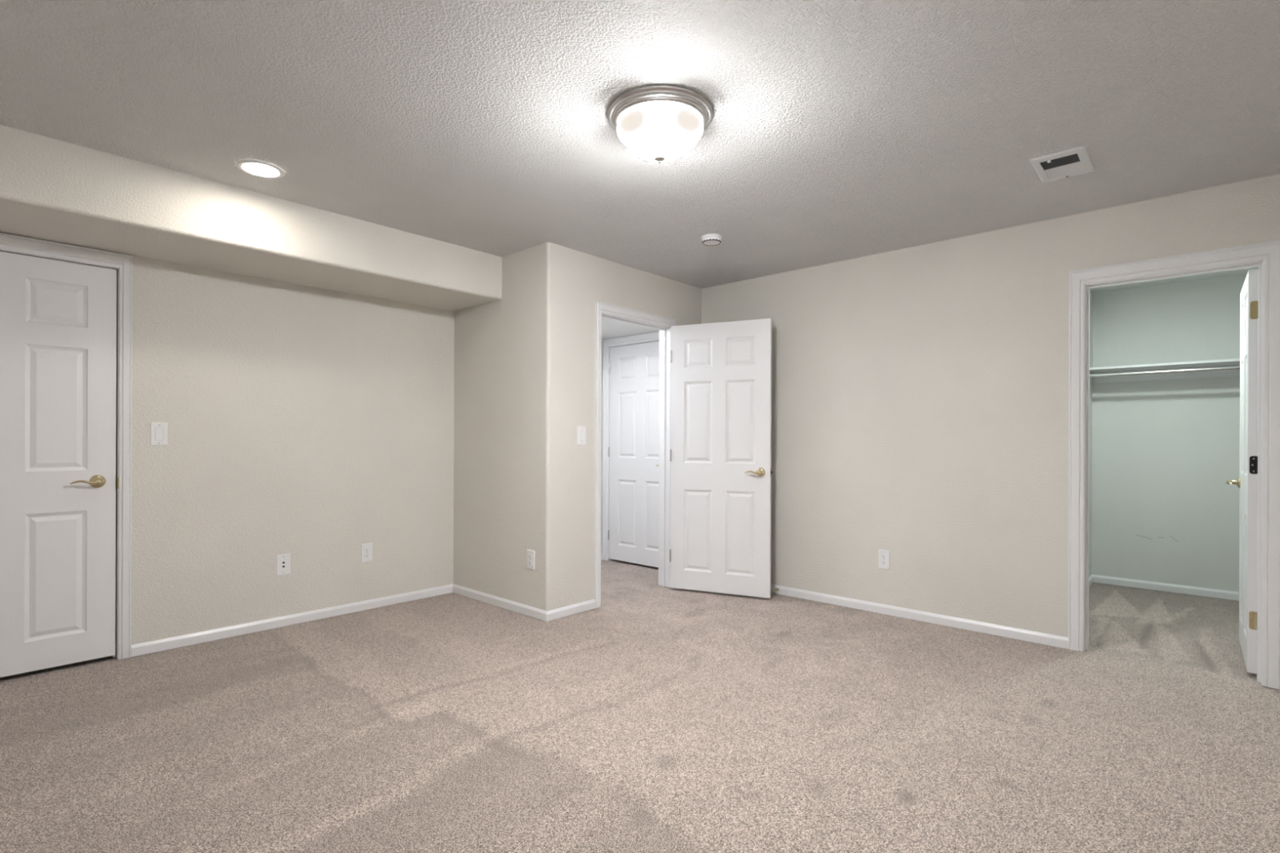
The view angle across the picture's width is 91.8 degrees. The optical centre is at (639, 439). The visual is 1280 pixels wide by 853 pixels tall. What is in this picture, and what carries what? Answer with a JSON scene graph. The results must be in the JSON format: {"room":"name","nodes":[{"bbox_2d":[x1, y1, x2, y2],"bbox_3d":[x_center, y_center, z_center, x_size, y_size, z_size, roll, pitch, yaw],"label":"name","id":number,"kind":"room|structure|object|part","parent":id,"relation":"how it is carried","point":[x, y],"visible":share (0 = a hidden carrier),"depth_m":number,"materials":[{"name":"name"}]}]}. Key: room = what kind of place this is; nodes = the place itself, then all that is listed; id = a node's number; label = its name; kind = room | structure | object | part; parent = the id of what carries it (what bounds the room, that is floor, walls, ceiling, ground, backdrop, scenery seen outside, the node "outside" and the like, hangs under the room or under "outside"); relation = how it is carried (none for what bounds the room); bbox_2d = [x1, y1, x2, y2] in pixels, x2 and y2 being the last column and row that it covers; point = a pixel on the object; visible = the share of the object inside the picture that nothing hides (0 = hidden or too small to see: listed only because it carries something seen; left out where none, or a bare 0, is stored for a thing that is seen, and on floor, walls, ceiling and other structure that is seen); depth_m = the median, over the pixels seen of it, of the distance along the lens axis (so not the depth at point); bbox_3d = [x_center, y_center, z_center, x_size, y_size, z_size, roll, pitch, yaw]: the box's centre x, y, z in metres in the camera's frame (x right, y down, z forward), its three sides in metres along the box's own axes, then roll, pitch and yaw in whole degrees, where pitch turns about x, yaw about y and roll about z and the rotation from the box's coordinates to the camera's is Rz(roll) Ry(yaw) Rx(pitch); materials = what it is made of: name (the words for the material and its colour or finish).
{"room":"empty bedroom","nodes":[
{"label":"empty bedroom","id":0,"kind":"room"},
{"bbox_2d":[12,234,454,644],"bbox_3d":[-2.510,-0.062,3.628,0.115,2.440,3.344,0,0,42],"label":"wall","id":1,"kind":"structure","parent":0,"point":[313,425],"depth_m":3.83,"materials":[{"name":"beige paint"}]},
{"bbox_2d":[0,251,116,677],"bbox_3d":[-3.042,0.117,2.990,0.157,2.030,0.792,0,0,42],"label":"door","id":2,"kind":"structure","parent":1,"relation":"in","point":[58,318],"depth_m":3.10,"materials":[{"name":"white paint"}]},
{"bbox_3d":[-2.813,0.215,3.144,0.024,0.024,0.113,0,0,42],"label":"lever","id":3,"kind":"part","parent":2,"relation":"part of","materials":[{"name":"gold metal"}]},
{"bbox_3d":[-2.792,0.215,3.198,0.058,0.067,0.067,0,0,42],"label":"handle","id":4,"kind":"part","parent":2,"relation":"part of","materials":[{"name":"gold metal"}]},
{"bbox_2d":[0,232,132,659],"bbox_3d":[-3.060,0.087,3.008,0.132,2.139,0.911,0,0,42],"label":"door frame","id":5,"kind":"structure","parent":1,"relation":"attached to","point":[10,243],"depth_m":3.28,"materials":[{"name":"white wood"}]},
{"bbox_3d":[-2.755,0.227,3.274,0.021,0.060,0.006,0,0,42],"label":"strike plate","id":6,"kind":"part","parent":5,"relation":"part of","materials":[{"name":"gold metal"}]},
{"bbox_2d":[150,422,167,445],"bbox_3d":[-2.633,-0.032,3.398,0.011,0.127,0.077,0,0,42],"label":"light switch","id":7,"kind":"object","parent":1,"relation":"attached to","point":[158,431],"visible":1,"depth_m":3.40,"materials":[{"name":"white plastic"}]},
{"bbox_2d":[276,553,289,575],"bbox_3d":[-2.218,0.775,3.861,0.010,0.127,0.077,0,0,42],"label":"outlet","id":8,"kind":"object","parent":1,"relation":"attached to","point":[282,560],"visible":1,"depth_m":3.86,"materials":[{"name":"white plastic"}]},
{"bbox_2d":[130,583,453,657],"bbox_3d":[-2.068,1.129,4.026,0.012,0.062,1.927,0,0,42],"label":"baseboard","id":9,"kind":"structure","parent":1,"relation":"attached to","point":[140,649],"depth_m":3.83,"materials":[{"name":"white wood"}]},
{"bbox_2d":[360,542,372,562],"bbox_3d":[-1.869,0.771,4.247,0.009,0.127,0.077,0,0,42],"label":"electrical outlet","id":10,"kind":"object","parent":1,"relation":"attached to","point":[366,548],"visible":1,"depth_m":4.24,"materials":[{"name":"white plastic"}]},
{"bbox_2d":[364,553,369,558],"bbox_3d":[-1.867,0.792,4.245,0.003,0.029,0.033,0,0,42],"label":"receptacle","id":11,"kind":"object","parent":10,"relation":"attached to","point":[366,555],"depth_m":4.25,"materials":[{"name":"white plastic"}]},
{"bbox_2d":[0,124,502,311],"bbox_3d":[-2.236,-1.132,3.384,0.612,0.297,3.114,0,0,42],"label":"soffit","id":12,"kind":"structure","parent":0,"point":[51,189],"depth_m":3.15,"materials":[{"name":"beige paint"}]},
{"bbox_2d":[453,242,551,611],"bbox_3d":[-0.970,-0.056,4.412,1.117,2.440,0.115,0,0,42],"label":"wall","id":13,"kind":"structure","parent":0,"point":[502,347],"depth_m":4.30,"materials":[{"name":"beige paint"}]},
{"bbox_2d":[453,583,546,621],"bbox_3d":[-1.012,1.133,4.361,1.129,0.062,0.012,0,0,42],"label":"baseboard","id":14,"kind":"structure","parent":13,"relation":"attached to","point":[509,605],"depth_m":4.31,"materials":[{"name":"white wood"}]},
{"bbox_2d":[527,549,534,569],"bbox_3d":[-0.724,0.791,4.104,0.077,0.127,0.009,0,0,42],"label":"electrical outlet","id":15,"kind":"object","parent":13,"relation":"attached to","point":[531,553],"visible":1,"depth_m":4.09,"materials":[{"name":"white plastic"}]},
{"bbox_2d":[600,339,603,553],"bbox_3d":[-0.959,0.014,5.473,0.115,2.300,1.660,0,0,42],"label":"wall","id":16,"kind":"structure","parent":0,"point":[602,340],"depth_m":6.04,"materials":[{"name":"paint"}]},
{"bbox_2d":[549,242,701,610],"bbox_3d":[-0.076,-0.053,4.654,0.115,2.440,1.630,0,0,42],"label":"wall","id":17,"kind":"structure","parent":0,"point":[579,280],"depth_m":4.20,"materials":[{"name":"beige paint"}]},
{"bbox_2d":[546,599,595,621],"bbox_3d":[-0.457,1.134,4.143,0.012,0.062,0.432,0,0,42],"label":"baseboard","id":18,"kind":"structure","parent":17,"relation":"attached to","point":[573,609],"depth_m":4.13,"materials":[{"name":"white wood"}]},
{"bbox_2d":[577,426,586,444],"bbox_3d":[-0.394,-0.029,4.208,0.011,0.127,0.077,0,0,42],"label":"light switch","id":19,"kind":"object","parent":17,"relation":"attached to","point":[581,430],"visible":1,"depth_m":4.20,"materials":[{"name":"white plastic"}]},
{"bbox_2d":[594,301,675,608],"bbox_3d":[-0.055,0.103,4.665,0.132,2.127,0.875,0,0,42],"label":"door frame","id":20,"kind":"structure","parent":17,"relation":"attached to","point":[602,310],"depth_m":4.92,"materials":[{"name":"white wood"}]},
{"bbox_2d":[669,318,772,598],"bbox_3d":[0.605,0.133,4.699,0.793,2.040,0.157,0,0,24],"label":"door","id":21,"kind":"structure","parent":17,"relation":"in","point":[721,472],"depth_m":4.67,"materials":[{"name":"white paint"}]},
{"bbox_3d":[0.817,0.237,4.531,0.113,0.024,0.024,0,0,24],"label":"lever","id":22,"kind":"part","parent":21,"relation":"part of","materials":[{"name":"gold metal"}]},
{"bbox_3d":[0.874,0.237,4.528,0.067,0.067,0.058,0,0,24],"label":"handle","id":23,"kind":"part","parent":21,"relation":"part of","materials":[{"name":"gold metal"}]},
{"bbox_2d":[601,318,659,339],"bbox_3d":[-0.470,-1.027,5.111,1.089,0.100,1.545,0,0,42],"label":"ceiling","id":24,"kind":"structure","parent":0,"point":[611,329],"depth_m":5.48,"materials":[{"name":"paint"}]},
{"bbox_2d":[0,560,1279,852],"bbox_3d":[0.690,1.172,3.283,5.505,0.005,7.130,0,0,42],"label":"floor","id":25,"kind":"structure","parent":0,"point":[652,718],"depth_m":2.44,"materials":[{"name":"beige carpet"}]},
{"bbox_2d":[0,0,1279,293],"bbox_3d":[0.650,-1.301,3.249,5.303,0.140,7.015,0,0,42],"label":"ceiling","id":26,"kind":"structure","parent":0,"point":[837,131],"depth_m":2.38,"materials":[{"name":"paint"}]},
{"bbox_2d":[235,159,284,178],"bbox_3d":[-1.787,-1.275,2.926,0.196,0.009,0.196,0,0,42],"label":"recessed light","id":27,"kind":"object","parent":26,"relation":"in","point":[262,169],"visible":1,"depth_m":2.92,"materials":[{"name":"white plastic"}]},
{"bbox_2d":[607,84,712,164],"bbox_3d":[0.078,-1.177,2.428,0.412,0.192,0.412,0,0,42],"label":"ceiling light","id":28,"kind":"object","parent":26,"relation":"attached to","point":[659,123],"visible":1,"depth_m":2.32,"materials":[{"name":"white glass"}]},
{"bbox_3d":[0.078,-1.169,2.428,0.336,0.126,0.336,0,0,42],"label":"lamp shade","id":29,"kind":"part","parent":28,"relation":"part of","materials":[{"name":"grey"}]},
{"bbox_2d":[701,233,722,245],"bbox_3d":[0.448,-1.252,3.886,0.130,0.039,0.130,0,0,42],"label":"smoke detector","id":30,"kind":"object","parent":26,"relation":"attached to","point":[711,239],"visible":1,"depth_m":3.85,"materials":[{"name":"white plastic"}]},
{"bbox_2d":[1028,145,1093,182],"bbox_3d":[1.946,-1.259,2.861,0.206,0.014,0.332,0,0,42],"label":"ceiling vent","id":31,"kind":"object","parent":26,"relation":"in","point":[1076,161],"visible":1,"depth_m":2.85,"materials":[{"name":"white metal"}]},
{"bbox_2d":[701,173,1279,637],"bbox_3d":[1.877,-0.046,4.065,3.801,2.440,0.115,0,0,42],"label":"wall","id":32,"kind":"structure","parent":0,"point":[920,393],"depth_m":3.93,"materials":[{"name":"beige paint"}]},
{"bbox_2d":[878,549,889,569],"bbox_3d":[1.646,0.807,4.186,0.077,0.127,0.009,0,0,42],"label":"electrical outlet","id":33,"kind":"object","parent":32,"relation":"attached to","point":[883,555],"visible":1,"depth_m":4.18,"materials":[{"name":"white plastic"}]},
{"bbox_2d":[881,560,886,564],"bbox_3d":[1.645,0.827,4.184,0.033,0.029,0.003,0,0,42],"label":"receptacle","id":34,"kind":"object","parent":33,"relation":"attached to","point":[883,562],"depth_m":4.18,"materials":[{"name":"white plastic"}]},
{"bbox_2d":[881,554,886,559],"bbox_3d":[1.645,0.786,4.184,0.033,0.029,0.003,0,0,42],"label":"receptacle","id":35,"kind":"object","parent":33,"relation":"attached to","point":[883,556],"depth_m":4.18,"materials":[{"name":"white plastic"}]},
{"bbox_2d":[770,584,1067,648],"bbox_3d":[1.458,1.141,4.354,2.569,0.062,0.012,0,0,42],"label":"baseboard","id":36,"kind":"structure","parent":32,"relation":"attached to","point":[959,623],"depth_m":3.98,"materials":[{"name":"white wood"}]},
{"bbox_2d":[1067,240,1279,688],"bbox_3d":[2.763,0.116,3.251,0.842,2.122,0.132,0,0,42],"label":"door frame","id":37,"kind":"structure","parent":32,"relation":"attached to","point":[1264,255],"depth_m":3.06,"materials":[{"name":"white wood"}]},
{"bbox_2d":[1226,268,1258,673],"bbox_3d":[3.278,0.155,3.346,0.157,2.010,0.698,0,0,42],"label":"door","id":38,"kind":"structure","parent":32,"relation":"in","point":[1246,482],"depth_m":3.10,"materials":[{"name":"white paint"}]},
{"bbox_3d":[3.431,0.244,3.589,0.058,0.067,0.067,0,0,42],"label":"handle","id":39,"kind":"part","parent":38,"relation":"part of","materials":[{"name":"gold metal"}]},
{"bbox_2d":[1088,289,1093,577],"bbox_3d":[3.040,-0.022,4.451,0.115,2.400,2.019,0,0,42],"label":"wall","id":40,"kind":"structure","parent":0,"point":[1091,292],"depth_m":5.09,"materials":[{"name":"paint"}]},
{"bbox_2d":[1088,574,1093,586],"bbox_3d":[3.083,1.147,4.408,0.012,0.062,2.019,0,0,42],"label":"baseboard","id":41,"kind":"structure","parent":40,"relation":"attached to","point":[1091,578],"depth_m":5.04,"materials":[{"name":"white wood"}]},
{"bbox_2d":[1089,365,1239,377],"bbox_3d":[4.173,-0.508,4.405,1.622,0.056,0.056,0,0,42],"label":"closet rod","id":42,"kind":"object","parent":40,"relation":"attached to","point":[1232,367],"visible":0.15,"depth_m":4.62,"materials":[{"name":"metal"}]},
{"bbox_2d":[1091,273,1247,591],"bbox_3d":[4.400,-0.018,4.658,1.854,2.400,0.118,0,0,42],"label":"wall","id":43,"kind":"structure","parent":0,"point":[1165,453],"depth_m":4.83,"materials":[{"name":"paint"}]},
{"bbox_2d":[1089,358,1239,383],"bbox_3d":[4.262,-0.520,4.503,1.622,0.103,0.304,0,0,42],"label":"closet shelf","id":44,"kind":"object","parent":43,"relation":"attached to","point":[1224,362],"visible":0.64,"depth_m":4.76,"materials":[{"name":"white wood"}]},
{"bbox_2d":[1092,574,1239,600],"bbox_3d":[4.354,1.151,4.612,1.624,0.062,0.012,0,0,42],"label":"baseboard","id":45,"kind":"structure","parent":43,"relation":"attached to","point":[1231,595],"depth_m":4.83,"materials":[{"name":"white wood"}]},
{"bbox_3d":[0.040,0.017,5.765,1.204,2.300,0.115,0,0,42],"label":"wall","id":46,"kind":"structure","parent":0,"visible":0},
{"bbox_2d":[602,331,659,560],"bbox_3d":[0.036,0.097,5.758,0.958,2.141,0.132,0,0,42],"label":"door frame","id":47,"kind":"structure","parent":46,"relation":"attached to","point":[651,336],"depth_m":6.00,"materials":[{"name":"white wood"}]},
{"bbox_2d":[608,341,658,567],"bbox_3d":[-0.006,0.129,5.717,0.816,2.037,0.096,0,0,42],"label":"door","id":48,"kind":"structure","parent":46,"relation":"in","point":[633,369],"depth_m":5.78,"materials":[{"name":"white paint"}]}
]}

